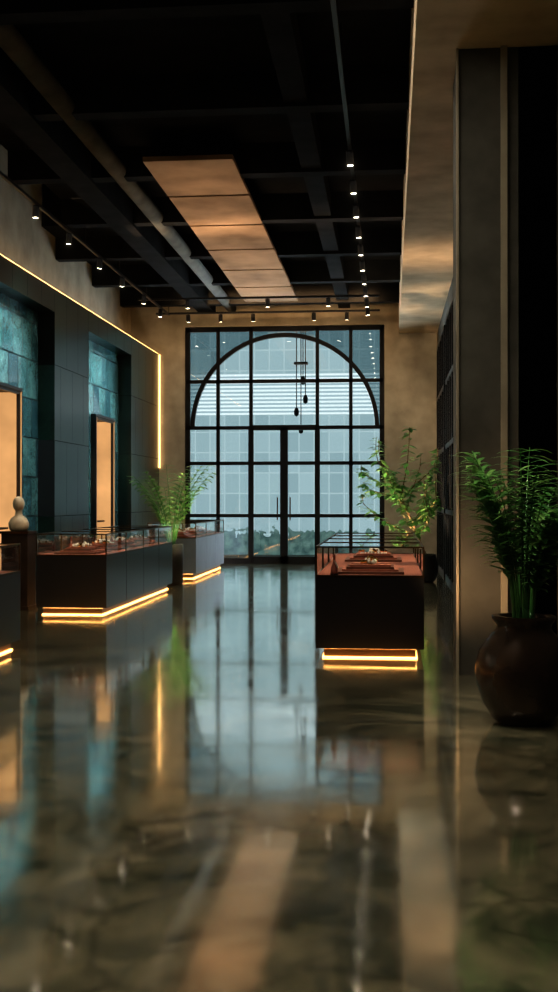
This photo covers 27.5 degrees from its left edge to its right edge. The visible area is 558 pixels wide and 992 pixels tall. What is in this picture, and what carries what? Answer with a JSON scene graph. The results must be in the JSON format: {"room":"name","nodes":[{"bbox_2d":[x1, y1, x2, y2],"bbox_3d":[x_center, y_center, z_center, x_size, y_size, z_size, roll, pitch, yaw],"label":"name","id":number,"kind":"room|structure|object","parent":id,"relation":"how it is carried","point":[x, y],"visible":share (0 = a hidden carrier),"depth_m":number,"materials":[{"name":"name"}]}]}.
{"room":"jewelry store","nodes":[
{"label":"jewelry store","id":0,"kind":"room"},
{"bbox_2d":[0,144,130,335],"bbox_3d":[-4.906,-2.163,11.584,0.600,7.200,28.100,0,0,6],"label":"wall","id":1,"kind":"structure","parent":0,"point":[27,241],"depth_m":18.77,"materials":[{"name":"beige paint"}]},
{"bbox_2d":[0,292,117,568],"bbox_3d":[-3.713,-0.666,18.286,0.480,4.250,8.440,0,0,6],"label":"wall","id":2,"kind":"structure","parent":1,"relation":"attached to","point":[19,399],"depth_m":17.03,"materials":[{"name":"stone"}]},
{"bbox_2d":[0,255,158,553],"bbox_3d":[-3.512,-0.837,19.533,0.640,4.600,11.400,0,0,6],"label":"wall","id":3,"kind":"structure","parent":0,"point":[68,329],"depth_m":18.52,"materials":[{"name":"stone"}]},
{"bbox_2d":[0,254,159,467],"bbox_3d":[-3.348,-1.908,18.249,0.115,2.535,13.930,0,0,6],"label":"led strip light","id":4,"kind":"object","parent":3,"relation":"attached to","point":[125,333],"depth_m":24.53,"materials":[{"name":"white plastic"}]},
{"bbox_2d":[0,8,410,287],"bbox_3d":[-1.064,-5.239,11.222,7.720,1.550,28.100,0,0,6],"label":"ceiling","id":5,"kind":"structure","parent":0,"point":[234,43],"depth_m":11.80,"materials":[{"name":"black paint"}]},
{"bbox_2d":[0,0,379,322],"bbox_3d":[-1.006,-4.096,16.588,4.800,0.700,15.814,0,0,6],"label":"track spotlights","id":6,"kind":"object","parent":5,"relation":"hanging from","point":[37,206],"visible":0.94,"depth_m":18.57,"materials":[{"name":"black metal"}]},
{"bbox_2d":[0,0,413,311],"bbox_3d":[-1.155,-4.236,16.603,5.900,0.420,16.800,0,0,6],"label":"ceiling beams","id":7,"kind":"structure","parent":5,"relation":"attached to","point":[40,105],"depth_m":14.27,"materials":[{"name":"metal"}]},
{"bbox_2d":[143,132,297,301],"bbox_3d":[-0.630,-4.239,18.702,1.100,0.400,9.880,0,0,6],"label":"ceiling panel","id":8,"kind":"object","parent":5,"relation":"attached to","point":[211,199],"depth_m":16.57,"materials":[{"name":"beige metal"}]},
{"bbox_2d":[0,563,557,991],"bbox_3d":[-1.462,1.536,11.239,8.720,0.200,28.100,0,0,6],"label":"floor","id":9,"kind":"structure","parent":0,"point":[226,777],"depth_m":5.16,"materials":[{"name":"stone"}]},
{"bbox_2d":[0,543,20,654],"bbox_3d":[-3.112,0.931,8.000,0.864,0.990,5.474,0,0,6],"label":"case","id":10,"kind":"object","parent":9,"relation":"on","point":[9,607],"visible":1,"depth_m":10.42,"materials":[{"name":"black metal"}]},
{"bbox_2d":[0,496,36,610],"bbox_3d":[-3.328,0.726,14.587,0.380,1.443,0.380,0,0,6],"label":"bust","id":11,"kind":"object","parent":9,"relation":"on","point":[18,524],"visible":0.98,"depth_m":14.43,"materials":[{"name":"beige ceramic"}]},
{"bbox_2d":[36,526,172,614],"bbox_3d":[-2.312,0.957,15.894,0.874,0.990,4.204,0,0,6],"label":"case","id":12,"kind":"object","parent":9,"relation":"on","point":[103,576],"visible":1,"depth_m":14.06,"materials":[{"name":"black metal"}]},
{"bbox_2d":[129,464,215,584],"bbox_3d":[-1.784,0.461,18.964,1.509,2.000,1.614,0,0,6],"label":"palm plant","id":13,"kind":"object","parent":9,"relation":"on","point":[177,563],"visible":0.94,"depth_m":18.89,"materials":[{"name":"green plant"}]},
{"bbox_2d":[147,520,223,578],"bbox_3d":[-1.733,0.976,21.866,0.874,0.990,3.404,0,0,6],"label":"case","id":14,"kind":"object","parent":9,"relation":"on","point":[203,550],"visible":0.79,"depth_m":20.94,"materials":[{"name":"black metal"}]},
{"bbox_2d":[315,533,423,658],"bbox_3d":[0.996,0.944,12.082,0.954,0.990,4.154,0,0,6],"label":"display case","id":15,"kind":"object","parent":9,"relation":"on","point":[370,603],"visible":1,"depth_m":10.04,"materials":[{"name":"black wood"}]},
{"bbox_2d":[356,426,443,582],"bbox_3d":[2.058,0.154,19.449,1.503,2.617,1.396,0,0,6],"label":"plant","id":16,"kind":"object","parent":9,"relation":"on","point":[430,568],"visible":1,"depth_m":19.32,"materials":[{"name":"green plant"}]},
{"bbox_2d":[448,447,557,726],"bbox_3d":[1.505,0.544,7.205,0.864,1.758,1.361,0,0,6],"label":"potted plant","id":17,"kind":"object","parent":9,"relation":"on","point":[516,669],"visible":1,"depth_m":7.01,"materials":[{"name":"green plant"}]},
{"bbox_2d":[453,45,557,675],"bbox_3d":[1.895,-1.069,9.445,0.890,5.000,0.840,0,0,6],"label":"column","id":18,"kind":"structure","parent":9,"relation":"on","point":[486,361],"depth_m":9.09,"materials":[{"name":"concrete"}]},
{"bbox_2d":[131,303,436,556],"bbox_3d":[0.078,-1.469,25.064,7.320,5.900,0.300,0,0,6],"label":"wall","id":19,"kind":"structure","parent":0,"point":[410,380],"depth_m":24.71,"materials":[{"name":"beige paint"}]},
{"bbox_2d":[185,325,383,563],"bbox_3d":[0.110,-1.119,24.983,4.380,5.200,0.174,0,0,6],"label":"window","id":20,"kind":"structure","parent":19,"relation":"in","point":[359,349],"depth_m":24.97,"materials":[{"name":"black metal"}]},
{"bbox_2d":[399,0,557,332],"bbox_3d":[1.858,-4.015,10.784,1.220,0.900,27.800,0,0,6],"label":"ceiling","id":21,"kind":"structure","parent":0,"point":[441,31],"depth_m":10.92,"materials":[{"name":"paint"}]},
{"bbox_2d":[437,46,556,634],"bbox_3d":[2.415,-1.065,10.871,0.730,5.000,28.100,0,0,6],"label":"wall","id":22,"kind":"structure","parent":0,"point":[445,436],"depth_m":9.05,"materials":[{"name":"concrete"}]},
{"label":"outside","id":23,"kind":"structure","parent":0,"visible":0},
{"bbox_2d":[190,337,379,557],"bbox_3d":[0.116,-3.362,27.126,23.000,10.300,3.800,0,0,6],"label":"window glass","id":24,"kind":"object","parent":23,"point":[286,410],"depth_m":28.93,"materials":[{"name":"glass"}]}
]}

